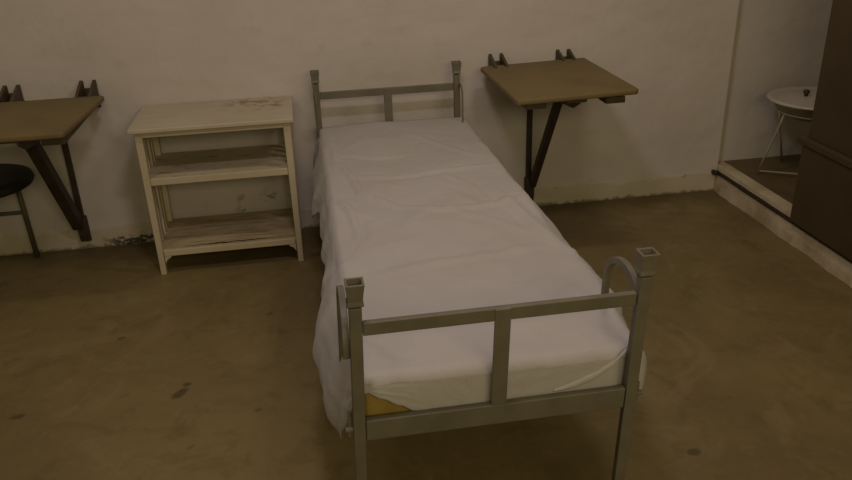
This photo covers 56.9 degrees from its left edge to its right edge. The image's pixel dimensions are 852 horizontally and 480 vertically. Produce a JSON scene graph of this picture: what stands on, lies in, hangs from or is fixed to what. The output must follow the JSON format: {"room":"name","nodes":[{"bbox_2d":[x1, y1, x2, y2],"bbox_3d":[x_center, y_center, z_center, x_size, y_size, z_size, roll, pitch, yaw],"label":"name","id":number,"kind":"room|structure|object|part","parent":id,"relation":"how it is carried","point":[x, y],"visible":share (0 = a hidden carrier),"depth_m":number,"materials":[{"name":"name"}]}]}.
{"room":"prison interior","nodes":[
{"label":"prison interior","id":0,"kind":"room"},
{"bbox_2d":[0,0,738,255],"bbox_3d":[-1.069,-1.457,3.768,5.470,3.000,0.305,-6,25,-8],"label":"wall","id":1,"kind":"structure","parent":0,"point":[665,137],"depth_m":4.05,"materials":[{"name":"paint"}]},
{"bbox_2d":[0,80,103,241],"bbox_3d":[-1.766,-0.222,3.607,0.612,0.838,0.764,-6,25,-8],"label":"table","id":2,"kind":"object","parent":1,"relation":"attached to","point":[23,123],"visible":1,"depth_m":3.55,"materials":[{"name":"brown wood"}]},
{"bbox_3d":[-1.991,-0.645,3.709,0.014,0.137,0.154,-6,25,-8],"label":"hinge plate","id":3,"kind":"part","parent":2,"relation":"part of","materials":[{"name":"brown paint"}]},
{"bbox_3d":[-1.932,-0.651,3.717,0.014,0.137,0.154,-6,25,-8],"label":"hinge plate","id":4,"kind":"part","parent":2,"relation":"part of","materials":[{"name":"brown paint"}]},
{"bbox_3d":[-1.784,-0.335,3.958,0.026,0.726,0.026,-6,25,-8],"label":"wall post","id":5,"kind":"part","parent":2,"relation":"part of","materials":[{"name":"brown wood"}]},
{"bbox_3d":[-1.649,-0.679,3.756,0.014,0.137,0.154,-6,25,-8],"label":"hinge plate","id":6,"kind":"part","parent":2,"relation":"part of","materials":[{"name":"brown paint"}]},
{"bbox_3d":[-1.590,-0.684,3.764,0.014,0.137,0.154,-6,25,-8],"label":"hinge plate","id":7,"kind":"part","parent":2,"relation":"part of","materials":[{"name":"brown paint"}]},
{"bbox_2d":[480,49,637,199],"bbox_3d":[0.611,-0.447,3.923,0.556,0.838,0.789,-6,25,-8],"label":"table","id":8,"kind":"object","parent":1,"relation":"attached to","point":[568,80],"visible":0.92,"depth_m":3.73,"materials":[{"name":"brown wood"}]},
{"bbox_3d":[0.344,-0.872,4.031,0.014,0.137,0.154,-6,25,-8],"label":"hinge plate","id":9,"kind":"part","parent":8,"relation":"part of","materials":[{"name":"brown paint"}]},
{"bbox_3d":[0.403,-0.878,4.039,0.014,0.137,0.154,-6,25,-8],"label":"hinge plate","id":10,"kind":"part","parent":8,"relation":"part of","materials":[{"name":"brown paint"}]},
{"bbox_3d":[0.563,-0.563,4.282,0.026,0.726,0.026,-6,25,-8],"label":"wall post","id":11,"kind":"part","parent":8,"relation":"part of","materials":[{"name":"brown metal"}]},
{"bbox_3d":[0.701,-0.907,4.080,0.014,0.137,0.154,-6,25,-8],"label":"hinge plate","id":12,"kind":"part","parent":8,"relation":"part of","materials":[{"name":"brown paint"}]},
{"bbox_3d":[0.760,-0.913,4.088,0.014,0.137,0.154,-6,25,-8],"label":"hinge plate","id":13,"kind":"part","parent":8,"relation":"part of","materials":[{"name":"brown paint"}]},
{"bbox_2d":[0,190,851,479],"bbox_3d":[0.586,0.982,2.056,7.800,0.120,5.900,-6,25,-8],"label":"floor","id":14,"kind":"structure","parent":0,"point":[113,367],"depth_m":3.01,"materials":[{"name":"concrete"}]},
{"bbox_2d":[0,164,39,257],"bbox_3d":[-2.084,-0.060,3.769,0.480,0.523,0.480,-6,25,-8],"label":"stool","id":15,"kind":"object","parent":14,"relation":"on","point":[14,178],"visible":1,"depth_m":3.73,"materials":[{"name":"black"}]},
{"bbox_3d":[-2.092,-0.269,3.674,0.480,0.064,0.480,-6,25,-8],"label":"seat","id":16,"kind":"part","parent":15,"relation":"part of","materials":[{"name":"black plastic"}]},
{"bbox_3d":[-2.023,-0.123,3.974,0.038,0.463,0.026,-6,25,-8],"label":"leg","id":17,"kind":"part","parent":15,"relation":"part of","materials":[{"name":"black metal"}]},
{"bbox_2d":[127,96,303,274],"bbox_3d":[-0.994,-0.274,3.897,0.734,0.737,0.441,-6,25,-8],"label":"shelf unit","id":18,"kind":"object","parent":14,"relation":"on","point":[225,232],"visible":1,"depth_m":3.81,"materials":[{"name":"beige paint"}]},
{"bbox_3d":[-1.288,-0.160,3.693,0.034,0.717,0.034,-6,25,-8],"label":"leg","id":19,"kind":"part","parent":18,"relation":"part of","materials":[{"name":"beige paint"}]},
{"bbox_3d":[-1.349,-0.314,4.034,0.034,0.717,0.034,-6,25,-8],"label":"leg","id":20,"kind":"part","parent":18,"relation":"part of","materials":[{"name":"beige paint"}]},
{"bbox_3d":[-0.970,-0.502,3.584,0.636,0.025,0.018,-6,25,-8],"label":"rail","id":21,"kind":"part","parent":18,"relation":"part of","materials":[{"name":"beige paint"}]},
{"bbox_3d":[-0.635,-0.224,3.783,0.034,0.717,0.034,-6,25,-8],"label":"leg","id":22,"kind":"part","parent":18,"relation":"part of","materials":[{"name":"beige paint"}]},
{"bbox_3d":[-0.697,-0.377,4.124,0.034,0.717,0.034,-6,25,-8],"label":"leg","id":23,"kind":"part","parent":18,"relation":"part of","materials":[{"name":"beige paint"}]},
{"bbox_2d":[310,60,659,479],"bbox_3d":[-0.001,0.004,3.037,0.776,0.882,2.314,-6,25,-8],"label":"bed","id":24,"kind":"object","parent":14,"relation":"on","point":[500,409],"visible":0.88,"depth_m":1.96,"materials":[{"name":"grey metal"}]},
{"bbox_2d":[310,70,318,83],"bbox_3d":[-0.543,-0.796,3.840,0.044,0.058,0.044,-6,25,-8],"label":"socket","id":25,"kind":"object","parent":24,"relation":"attached to","point":[314,74],"depth_m":3.82,"materials":[{"name":"grey metal"}]},
{"bbox_3d":[-0.536,-0.592,3.933,0.030,0.380,0.028,-6,25,-8],"label":"post","id":26,"kind":"part","parent":24,"relation":"part of","materials":[{"name":"grey metal"}]},
{"bbox_2d":[344,277,364,308],"bbox_3d":[-0.163,0.121,1.799,0.044,0.058,0.044,-6,25,-8],"label":"socket","id":27,"kind":"object","parent":24,"relation":"attached to","point":[354,287],"depth_m":1.79,"materials":[{"name":"grey metal"}]},
{"bbox_3d":[-0.165,0.327,1.891,0.044,0.380,0.028,-6,25,-8],"label":"post","id":28,"kind":"part","parent":24,"relation":"part of","materials":[{"name":"grey metal"}]},
{"bbox_3d":[-0.167,0.700,2.059,0.045,0.438,0.022,-6,25,-8],"label":"leg","id":29,"kind":"part","parent":24,"relation":"part of","materials":[{"name":"grey metal"}]},
{"bbox_3d":[-0.193,-0.744,3.929,0.672,0.035,0.017,-6,25,-8],"label":"rail","id":30,"kind":"part","parent":24,"relation":"part of","materials":[{"name":"grey metal"}]},
{"bbox_2d":[365,393,411,418],"bbox_3d":[0.014,-0.060,3.017,0.721,0.138,2.211,-6,25,-8],"label":"mattress","id":31,"kind":"object","parent":24,"relation":"on","point":[374,406],"visible":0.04,"depth_m":1.98,"materials":[{"name":"yellow fabric"}]},
{"bbox_2d":[312,117,646,439],"bbox_3d":[0.017,-0.032,3.020,0.960,0.283,2.239,-6,25,-8],"label":"sheet","id":32,"kind":"object","parent":31,"relation":"on","point":[430,220],"visible":0.89,"depth_m":2.44,"materials":[{"name":"white fabric"}]},
{"bbox_3d":[0.159,-0.659,4.029,0.030,0.380,0.028,-6,25,-8],"label":"post","id":33,"kind":"part","parent":24,"relation":"part of","materials":[{"name":"grey metal"}]},
{"bbox_2d":[451,60,461,73],"bbox_3d":[0.152,-0.864,3.936,0.044,0.058,0.044,-6,25,-8],"label":"socket","id":34,"kind":"object","parent":24,"relation":"attached to","point":[456,65],"depth_m":3.92,"materials":[{"name":"grey metal"}]},
{"bbox_3d":[0.182,0.438,2.005,0.674,0.059,0.020,-6,25,-8],"label":"rail","id":35,"kind":"part","parent":24,"relation":"part of","materials":[{"name":"grey metal"}]},
{"bbox_3d":[0.183,0.174,1.888,0.673,0.035,0.017,-6,25,-8],"label":"rail","id":36,"kind":"part","parent":24,"relation":"part of","materials":[{"name":"grey metal"}]},
{"bbox_3d":[0.529,0.632,2.155,0.045,0.438,0.022,-6,25,-8],"label":"leg","id":37,"kind":"part","parent":24,"relation":"part of","materials":[{"name":"grey metal"}]},
{"bbox_3d":[0.530,0.259,1.987,0.044,0.380,0.028,-6,25,-8],"label":"post","id":38,"kind":"part","parent":24,"relation":"part of","materials":[{"name":"grey metal"}]},
{"bbox_2d":[635,247,659,276],"bbox_3d":[0.532,0.053,1.895,0.044,0.058,0.044,-6,25,-8],"label":"socket","id":39,"kind":"object","parent":24,"relation":"attached to","point":[647,259],"depth_m":1.88,"materials":[{"name":"grey metal"}]},
{"bbox_2d":[713,161,851,287],"bbox_3d":[2.167,0.738,2.144,0.086,0.152,5.600,-6,25,-8],"label":"kerb","id":40,"kind":"object","parent":14,"relation":"on","point":[832,262],"visible":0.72,"depth_m":4.06,"materials":[{"name":"beige concrete"}]},
{"bbox_2d":[717,171,851,262],"bbox_3d":[2.139,0.719,2.095,0.015,0.017,5.500,-6,25,-8],"label":"cable","id":41,"kind":"object","parent":40,"relation":"in","point":[719,173],"visible":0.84,"depth_m":4.05,"materials":[{"name":"black rubber"}]},
{"bbox_2d":[790,0,851,260],"bbox_3d":[2.089,-0.558,2.006,0.194,2.370,3.165,-6,25,-8],"label":"cabinet","id":42,"kind":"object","parent":40,"relation":"on","point":[822,200],"depth_m":3.51,"materials":[{"name":"brown wood"}]},
{"bbox_3d":[2.090,-0.742,1.895,0.148,1.944,3.115,-6,25,-8],"label":"panel","id":43,"kind":"part","parent":42,"relation":"part of","materials":[{"name":"brown wood"}]},
{"bbox_2d":[724,154,800,203],"bbox_3d":[3.329,0.640,2.278,2.265,0.148,5.680,-6,25,-8],"label":"floor","id":44,"kind":"structure","parent":0,"point":[783,185],"depth_m":4.46,"materials":[{"name":"concrete"}]},
{"bbox_2d":[756,108,811,174],"bbox_3d":[2.116,-0.543,4.333,0.430,0.375,0.384,-23,32,-38],"label":"stand","id":45,"kind":"object","parent":44,"relation":"on","point":[780,119],"visible":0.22,"depth_m":4.34,"materials":[{"name":"paint"}]},
{"bbox_3d":[1.887,-0.525,4.309,0.011,0.371,0.114,-19,30,-33],"label":"leg","id":46,"kind":"part","parent":45,"relation":"part of","materials":[{"name":"paint"}]},
{"bbox_3d":[2.017,-0.369,4.357,0.328,0.010,0.010,7,26,20],"label":"cross rod","id":47,"kind":"part","parent":45,"relation":"part of","materials":[{"name":"paint"}]},
{"bbox_3d":[1.995,-0.582,4.426,0.012,0.375,0.304,15,29,32],"label":"leg","id":48,"kind":"part","parent":45,"relation":"part of","materials":[{"name":"paint"}]},
{"bbox_2d":[766,86,816,122],"bbox_3d":[2.092,-0.732,4.226,0.498,0.149,0.498,-6,25,-8],"label":"basin","id":49,"kind":"object","parent":45,"relation":"on","point":[799,101],"visible":0.62,"depth_m":4.19,"materials":[{"name":"grey ceramic"}]},
{"bbox_3d":[2.091,-0.760,4.213,0.498,0.022,0.498,-6,25,-8],"label":"lid","id":50,"kind":"part","parent":49,"relation":"part of","materials":[{"name":"white ceramic"}]},
{"bbox_3d":[2.093,-0.707,4.237,0.464,0.094,0.464,-6,25,-8],"label":"bowl","id":51,"kind":"part","parent":49,"relation":"part of","materials":[{"name":"grey ceramic"}]},
{"bbox_3d":[2.040,-0.789,4.219,0.034,0.037,0.034,-6,25,-8],"label":"knob","id":52,"kind":"part","parent":49,"relation":"part of","materials":[{"name":"brown metal"}]},
{"bbox_2d":[718,0,832,160],"bbox_3d":[2.771,-1.845,4.331,2.330,3.000,0.231,-6,25,-8],"label":"wall","id":53,"kind":"structure","parent":0,"point":[778,43],"depth_m":4.46,"materials":[{"name":"paint"}]}
]}

